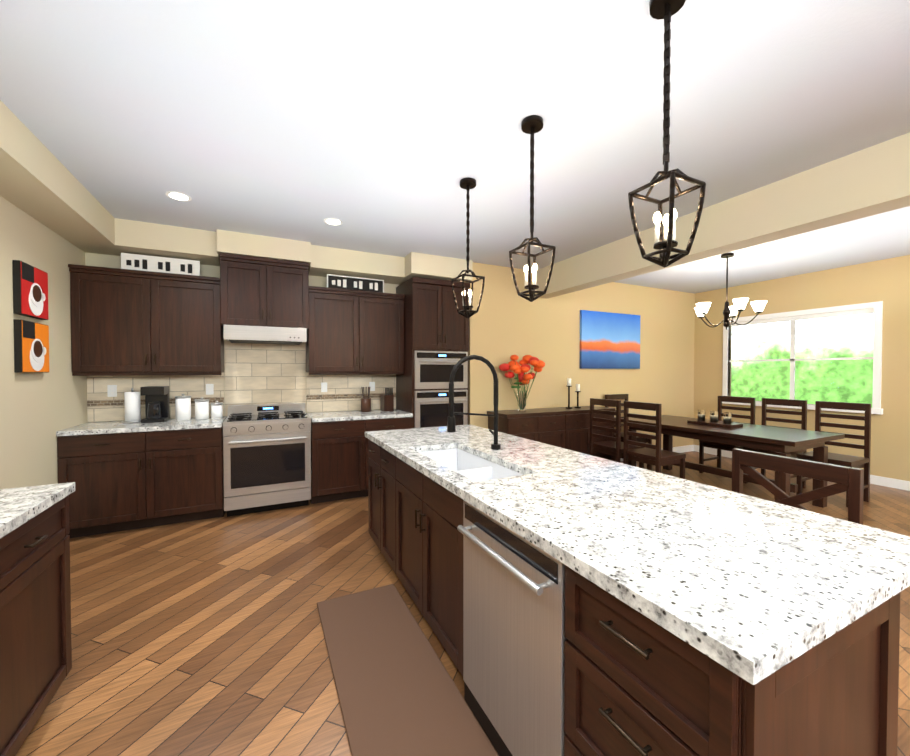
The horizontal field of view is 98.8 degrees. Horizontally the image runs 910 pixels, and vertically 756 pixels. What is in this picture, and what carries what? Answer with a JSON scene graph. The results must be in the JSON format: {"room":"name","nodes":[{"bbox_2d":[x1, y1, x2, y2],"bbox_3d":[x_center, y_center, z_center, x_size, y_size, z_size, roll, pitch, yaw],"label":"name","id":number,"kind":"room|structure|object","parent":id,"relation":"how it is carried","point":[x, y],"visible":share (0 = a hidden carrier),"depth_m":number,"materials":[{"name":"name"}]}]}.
{"room":"kitchen","nodes":[
{"label":"kitchen","id":0,"kind":"room"},
{"bbox_2d":[0,196,87,488],"bbox_3d":[-1.794,0.016,0.112,0.100,2.780,8.230,0,1,-26],"label":"wall","id":1,"kind":"structure","parent":0,"point":[34,406],"depth_m":2.90,"materials":[{"name":"paint"}]},
{"bbox_2d":[12,260,48,319],"bbox_3d":[-3.042,-0.620,2.808,0.050,0.360,0.370,0,1,-26],"label":"picture","id":2,"kind":"object","parent":1,"relation":"attached to","point":[30,290],"visible":1,"depth_m":2.74,"materials":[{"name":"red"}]},
{"bbox_2d":[14,319,48,372],"bbox_3d":[-3.042,-0.220,2.815,0.050,0.360,0.370,0,1,-26],"label":"picture","id":3,"kind":"object","parent":1,"relation":"attached to","point":[31,346],"visible":1,"depth_m":2.75,"materials":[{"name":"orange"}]},
{"bbox_2d":[88,253,398,421],"bbox_3d":[-1.765,-0.061,4.657,3.930,2.780,0.100,0,1,-26],"label":"wall","id":4,"kind":"structure","parent":0,"point":[99,260],"depth_m":4.16,"materials":[{"name":"paint"}]},
{"bbox_2d":[68,264,223,375],"bbox_3d":[-2.929,-0.512,3.806,1.133,0.970,0.380,0,1,-26],"label":"upper cabinet","id":5,"kind":"object","parent":4,"relation":"attached to","point":[130,322],"visible":0.94,"depth_m":3.64,"materials":[{"name":"brown wood"}]},
{"bbox_2d":[121,253,199,275],"bbox_3d":[-2.844,-1.086,3.785,0.620,0.175,0.019,0,1,-26],"label":"sign","id":6,"kind":"object","parent":5,"relation":"on","point":[157,264],"visible":0.92,"depth_m":3.77,"materials":[{"name":"white"}]},
{"bbox_2d":[87,339,395,421],"bbox_3d":[-2.145,-0.062,4.406,3.063,0.940,0.014,0,1,-26],"label":"backsplash","id":7,"kind":"structure","parent":4,"relation":"attached to","point":[266,374],"depth_m":4.36,"materials":[{"name":"tile"}]},
{"bbox_2d":[107,385,116,396],"bbox_3d":[-3.345,0.126,3.805,0.070,0.115,0.008,0,1,-26],"label":"electrical outlet","id":8,"kind":"object","parent":7,"relation":"attached to","point":[111,390],"visible":1,"depth_m":3.80,"materials":[{"name":"white plastic"}]},
{"bbox_2d":[206,384,213,394],"bbox_3d":[-2.619,0.120,4.163,0.070,0.115,0.008,0,1,-26],"label":"electrical outlet","id":9,"kind":"object","parent":7,"relation":"attached to","point":[209,389],"visible":1,"depth_m":4.16,"materials":[{"name":"white plastic"}]},
{"bbox_2d":[321,382,326,391],"bbox_3d":[-1.569,0.111,4.680,0.070,0.115,0.008,0,1,-26],"label":"electrical outlet","id":10,"kind":"object","parent":7,"relation":"attached to","point":[323,386],"visible":1,"depth_m":4.68,"materials":[{"name":"white plastic"}]},
{"bbox_2d":[369,382,374,390],"bbox_3d":[-1.049,0.107,4.937,0.070,0.115,0.008,0,1,-26],"label":"electrical outlet","id":11,"kind":"object","parent":7,"relation":"attached to","point":[372,386],"visible":0.95,"depth_m":4.93,"materials":[{"name":"white plastic"}]},
{"bbox_2d":[306,286,404,374],"bbox_3d":[-1.183,-0.526,4.666,1.100,0.970,0.380,0,1,-26],"label":"upper cabinet","id":12,"kind":"object","parent":4,"relation":"attached to","point":[354,332],"visible":0.98,"depth_m":4.50,"materials":[{"name":"brown wood"}]},
{"bbox_2d":[327,274,383,292],"bbox_3d":[-1.167,-1.103,4.612,0.670,0.180,0.019,0,1,-26],"label":"sign","id":13,"kind":"object","parent":12,"relation":"on","point":[353,283],"visible":0.94,"depth_m":4.60,"materials":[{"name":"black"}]},
{"bbox_2d":[0,0,909,292],"bbox_3d":[2.022,-1.455,1.901,8.550,0.100,8.350,0,1,-26],"label":"ceiling","id":14,"kind":"structure","parent":0,"point":[300,120],"depth_m":2.07,"materials":[{"name":"paint"}]},
{"bbox_2d":[0,100,472,284],"bbox_3d":[0.004,-1.268,0.909,3.850,0.240,8.150,0,1,-26],"label":"soffit","id":15,"kind":"object","parent":14,"relation":"attached to","point":[41,183],"depth_m":3.26,"materials":[{"name":"paint"}]},
{"bbox_2d":[219,253,308,329],"bbox_3d":[-2.026,-0.878,4.189,0.820,0.690,0.480,0,1,-26],"label":"upper cabinet","id":16,"kind":"object","parent":15,"relation":"attached to","point":[258,291],"visible":0.98,"depth_m":3.99,"materials":[{"name":"brown wood"}]},
{"bbox_2d":[223,325,306,344],"bbox_3d":[-2.016,-0.453,4.174,0.760,0.150,0.492,0,1,-26],"label":"range hood","id":17,"kind":"object","parent":16,"relation":"attached to","point":[260,334],"visible":1,"depth_m":3.98,"materials":[{"name":"silver metal"}]},
{"bbox_2d":[165,26,436,224],"bbox_3d":[0.552,-1.386,0.960,3.190,0.006,6.330,0,1,-26],"label":"recessed lights","id":18,"kind":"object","parent":14,"relation":"attached to","point":[416,43],"depth_m":1.65,"materials":[{"name":"white"}]},
{"bbox_2d":[451,178,484,317],"bbox_3d":[0.093,-0.926,2.827,0.186,0.986,0.186,0,1,-26],"label":"pendant light","id":19,"kind":"object","parent":14,"relation":"hanging from","point":[467,184],"visible":1,"depth_m":2.82,"materials":[{"name":"brown metal"}]},
{"bbox_2d":[509,115,555,301],"bbox_3d":[0.425,-0.915,2.154,0.186,0.986,0.186,0,1,-26],"label":"pendant light","id":20,"kind":"object","parent":14,"relation":"hanging from","point":[531,125],"visible":1,"depth_m":2.14,"materials":[{"name":"brown metal"}]},
{"bbox_2d":[628,0,705,267],"bbox_3d":[0.779,-0.903,1.436,0.186,0.986,0.186,0,1,-26],"label":"pendant light","id":21,"kind":"object","parent":14,"relation":"hanging from","point":[665,10],"visible":1,"depth_m":1.43,"materials":[{"name":"brown metal"}]},
{"bbox_2d":[535,132,909,298],"bbox_3d":[2.857,-1.226,1.987,0.220,0.360,7.560,0,1,-26],"label":"ceiling beam","id":22,"kind":"structure","parent":14,"relation":"attached to","point":[870,181],"depth_m":2.85,"materials":[{"name":"paint"}]},
{"bbox_2d":[694,253,766,329],"bbox_3d":[3.178,-1.010,4.599,0.717,0.879,0.695,0,1,-26],"label":"chandelier","id":23,"kind":"object","parent":14,"relation":"hanging from","point":[701,309],"visible":1,"depth_m":4.53,"materials":[{"name":"white glass"}]},
{"bbox_2d":[16,451,909,755],"bbox_3d":[2.022,1.425,1.950,8.550,0.100,8.350,0,1,-26],"label":"floor","id":24,"kind":"structure","parent":0,"point":[204,637],"depth_m":2.13,"materials":[{"name":"brown wood"}]},
{"bbox_2d":[0,494,71,755],"bbox_3d":[-1.863,0.947,1.233,0.749,0.880,0.729,0,1,-26],"label":"base cabinet","id":25,"kind":"object","parent":24,"relation":"on","point":[35,635],"depth_m":1.44,"materials":[{"name":"brown wood"}]},
{"bbox_2d":[0,482,74,537],"bbox_3d":[-1.151,0.511,-0.205,0.763,0.040,3.920,0,1,-26],"label":"countertop","id":26,"kind":"structure","parent":25,"relation":"on","point":[18,506],"depth_m":1.47,"materials":[{"name":"white stone"}]},
{"bbox_2d":[56,416,226,537],"bbox_3d":[-2.854,0.885,3.705,1.158,0.920,0.670,0,1,-26],"label":"base cabinet","id":27,"kind":"object","parent":24,"relation":"on","point":[126,476],"visible":0.9,"depth_m":3.43,"materials":[{"name":"brown wood"}]},
{"bbox_2d":[122,388,140,422],"bbox_3d":[-3.086,0.259,3.733,0.160,0.330,0.160,0,1,-26],"label":"paper towel","id":28,"kind":"object","parent":27,"relation":"on","point":[132,403],"visible":0.88,"depth_m":3.69,"materials":[{"name":"white paper"}]},
{"bbox_2d":[140,386,169,422],"bbox_3d":[-2.920,0.252,3.803,0.180,0.340,0.240,0,1,-26],"label":"coffee maker","id":29,"kind":"object","parent":27,"relation":"on","point":[157,404],"visible":1,"depth_m":3.75,"materials":[{"name":"black plastic"}]},
{"bbox_2d":[175,394,190,420],"bbox_3d":[-2.731,0.288,3.919,0.138,0.264,0.138,0,1,-26],"label":"canister","id":30,"kind":"object","parent":27,"relation":"on","point":[182,407],"visible":1,"depth_m":3.87,"materials":[{"name":"white ceramic"}]},
{"bbox_2d":[195,397,208,419],"bbox_3d":[-2.588,0.307,3.990,0.128,0.224,0.128,0,1,-26],"label":"canister","id":31,"kind":"object","parent":27,"relation":"on","point":[201,408],"visible":1,"depth_m":3.94,"materials":[{"name":"white ceramic"}]},
{"bbox_2d":[211,401,222,418],"bbox_3d":[-2.471,0.326,4.048,0.108,0.184,0.108,0,1,-26],"label":"canister","id":32,"kind":"object","parent":27,"relation":"on","point":[216,410],"visible":1,"depth_m":4.01,"materials":[{"name":"white ceramic"}]},
{"bbox_2d":[223,403,310,516],"bbox_3d":[-1.961,0.818,4.106,0.782,1.040,0.702,0,1,-26],"label":"range","id":33,"kind":"object","parent":24,"relation":"on","point":[267,456],"visible":1,"depth_m":3.86,"materials":[{"name":"silver metal"}]},
{"bbox_2d":[306,409,412,503],"bbox_3d":[-1.121,0.871,4.559,1.105,0.920,0.670,0,1,-26],"label":"base cabinet","id":34,"kind":"object","parent":24,"relation":"on","point":[339,455],"visible":0.69,"depth_m":4.21,"materials":[{"name":"brown wood"}]},
{"bbox_2d":[361,387,370,411],"bbox_3d":[-1.081,0.256,4.732,0.117,0.301,0.120,0,1,-26],"label":"utensil crock","id":35,"kind":"object","parent":34,"relation":"on","point":[366,404],"visible":1,"depth_m":4.69,"materials":[{"name":"brown"}]},
{"bbox_2d":[380,387,393,410],"bbox_3d":[-0.843,0.260,4.838,0.120,0.290,0.180,0,1,-26],"label":"knife block","id":36,"kind":"object","parent":34,"relation":"on","point":[387,401],"visible":1,"depth_m":4.77,"materials":[{"name":"brown wood"}]},
{"bbox_2d":[317,584,498,755],"bbox_3d":[-0.310,1.369,1.830,0.480,0.015,1.400,0,1,-26],"label":"anti-fatigue mat","id":37,"kind":"object","parent":24,"relation":"on","point":[398,693],"visible":1,"depth_m":1.73,"materials":[{"name":"brown rubber"}]},
{"bbox_2d":[396,277,469,427],"bbox_3d":[-0.281,0.074,4.949,0.750,2.500,0.689,0,1,-26],"label":"tall cabinet","id":38,"kind":"object","parent":24,"relation":"on","point":[436,337],"visible":0.75,"depth_m":4.67,"materials":[{"name":"brown wood"}]},
{"bbox_2d":[487,406,614,459],"bbox_3d":[1.317,0.870,5.182,1.790,0.900,0.492,0,1,-26],"label":"sideboard","id":39,"kind":"object","parent":24,"relation":"on","point":[565,428],"visible":0.42,"depth_m":4.96,"materials":[{"name":"brown wood"}]},
{"bbox_2d":[499,355,544,411],"bbox_3d":[0.849,0.062,4.968,0.560,0.720,0.343,0,1,-26],"label":"flower vase","id":40,"kind":"object","parent":39,"relation":"on","point":[520,370],"visible":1,"depth_m":4.93,"materials":[{"name":"clear glass"}]},
{"bbox_2d":[566,378,571,408],"bbox_3d":[1.561,0.211,5.342,0.090,0.410,0.090,0,1,-26],"label":"candle holder","id":41,"kind":"object","parent":39,"relation":"on","point":[568,385],"visible":1,"depth_m":5.33,"materials":[{"name":"brown metal"}]},
{"bbox_2d":[574,384,580,407],"bbox_3d":[1.705,0.250,5.414,0.090,0.330,0.090,0,1,-26],"label":"candle holder","id":42,"kind":"object","parent":39,"relation":"on","point":[577,388],"visible":1,"depth_m":5.40,"materials":[{"name":"brown metal"}]},
{"bbox_2d":[590,398,644,468],"bbox_3d":[2.058,0.794,4.972,0.465,1.060,0.460,0,1,-26],"label":"dining chair","id":43,"kind":"object","parent":24,"relation":"on","point":[613,446],"visible":0.58,"depth_m":4.86,"materials":[{"name":"brown wood"}]},
{"bbox_2d":[605,394,651,458],"bbox_3d":[2.560,0.780,5.769,0.460,1.060,0.465,0,1,-26],"label":"chair","id":44,"kind":"object","parent":24,"relation":"on","point":[625,397],"visible":0.12,"depth_m":5.88,"materials":[{"name":"brown wood"}]},
{"bbox_2d":[365,435,899,755],"bbox_3d":[0.283,0.932,2.110,0.962,0.880,2.752,0,1,-26],"label":"kitchen island","id":45,"kind":"object","parent":24,"relation":"on","point":[567,602],"depth_m":1.06,"materials":[{"name":"brown wood"}]},
{"bbox_2d":[365,424,909,686],"bbox_3d":[0.322,0.471,2.121,0.975,0.040,2.790,0,1,-26],"label":"island countertop","id":46,"kind":"structure","parent":45,"relation":"on","point":[761,584],"depth_m":1.09,"materials":[{"name":"white stone"}]},
{"bbox_2d":[623,401,685,478],"bbox_3d":[2.292,0.802,4.497,0.465,1.060,0.460,0,1,-26],"label":"dining chair","id":47,"kind":"object","parent":24,"relation":"on","point":[656,456],"visible":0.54,"depth_m":4.38,"materials":[{"name":"brown wood"}]},
{"bbox_2d":[699,396,754,472],"bbox_3d":[3.688,0.788,5.296,0.465,1.060,0.460,0,1,-26],"label":"dining chair","id":48,"kind":"object","parent":24,"relation":"on","point":[719,447],"visible":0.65,"depth_m":5.35,"materials":[{"name":"brown wood"}]},
{"bbox_2d":[621,415,844,507],"bbox_3d":[3.100,0.946,4.675,1.000,0.765,2.000,0,1,-26],"label":"dining table","id":49,"kind":"object","parent":24,"relation":"on","point":[780,441],"visible":0.79,"depth_m":4.10,"materials":[{"name":"brown wood"}]},
{"bbox_2d":[687,410,742,427],"bbox_3d":[3.100,0.481,4.667,0.240,0.164,0.500,0,1,-26],"label":"centerpiece","id":50,"kind":"object","parent":49,"relation":"on","point":[725,423],"visible":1,"depth_m":4.63,"materials":[{"name":"brown wood"}]},
{"bbox_2d":[743,398,806,487],"bbox_3d":[3.931,0.797,4.803,0.465,1.060,0.460,0,1,-26],"label":"dining chair","id":51,"kind":"object","parent":24,"relation":"on","point":[786,402],"visible":0.48,"depth_m":4.83,"materials":[{"name":"brown wood"}]},
{"bbox_2d":[732,448,863,524],"bbox_3d":[1.925,0.892,2.121,0.465,0.960,0.540,0,1,-26],"label":"accent chair","id":52,"kind":"object","parent":24,"relation":"on","point":[850,480],"visible":0.27,"depth_m":1.96,"materials":[{"name":"brown wood"}]},
{"bbox_2d":[796,401,870,506],"bbox_3d":[4.174,0.805,4.309,0.465,1.060,0.460,0,1,-26],"label":"dining chair","id":53,"kind":"object","parent":24,"relation":"on","point":[848,460],"visible":0.79,"depth_m":4.28,"materials":[{"name":"brown wood"}]},
{"bbox_2d":[469,262,695,448],"bbox_3d":[2.178,-0.083,5.942,4.480,2.780,0.100,0,1,-26],"label":"wall","id":54,"kind":"structure","parent":0,"point":[680,372],"depth_m":5.64,"materials":[{"name":"paint"}]},
{"bbox_2d":[580,310,639,368],"bbox_3d":[2.388,-0.568,5.959,1.240,0.850,0.039,0,1,-26],"label":"painting","id":55,"kind":"object","parent":54,"relation":"attached to","point":[608,340],"visible":1,"depth_m":5.91,"materials":[{"name":"multicoloured"}]},
{"bbox_2d":[621,445,693,460],"bbox_3d":[2.239,1.253,5.932,4.358,0.110,0.015,0,1,-26],"label":"baseboard","id":56,"kind":"structure","parent":54,"relation":"attached to","point":[687,448],"depth_m":6.77,"materials":[{"name":"white wood"}]},
{"bbox_2d":[692,255,909,480],"bbox_3d":[5.916,-0.043,3.582,0.100,2.780,7.640,0,1,-26],"label":"wall","id":57,"kind":"structure","parent":0,"point":[887,281],"depth_m":5.07,"materials":[{"name":"paint"}]},
{"bbox_2d":[694,445,909,490],"bbox_3d":[5.891,1.293,3.525,0.015,0.110,7.560,0,1,-26],"label":"baseboard","id":58,"kind":"structure","parent":57,"relation":"attached to","point":[891,482],"depth_m":4.81,"materials":[{"name":"white wood"}]},
{"bbox_2d":[722,301,882,414],"bbox_3d":[4.861,-0.263,5.634,0.125,1.390,1.880,0,1,-26],"label":"window","id":59,"kind":"structure","parent":57,"relation":"in","point":[811,356],"depth_m":5.48,"materials":[{"name":"white"}]}
]}

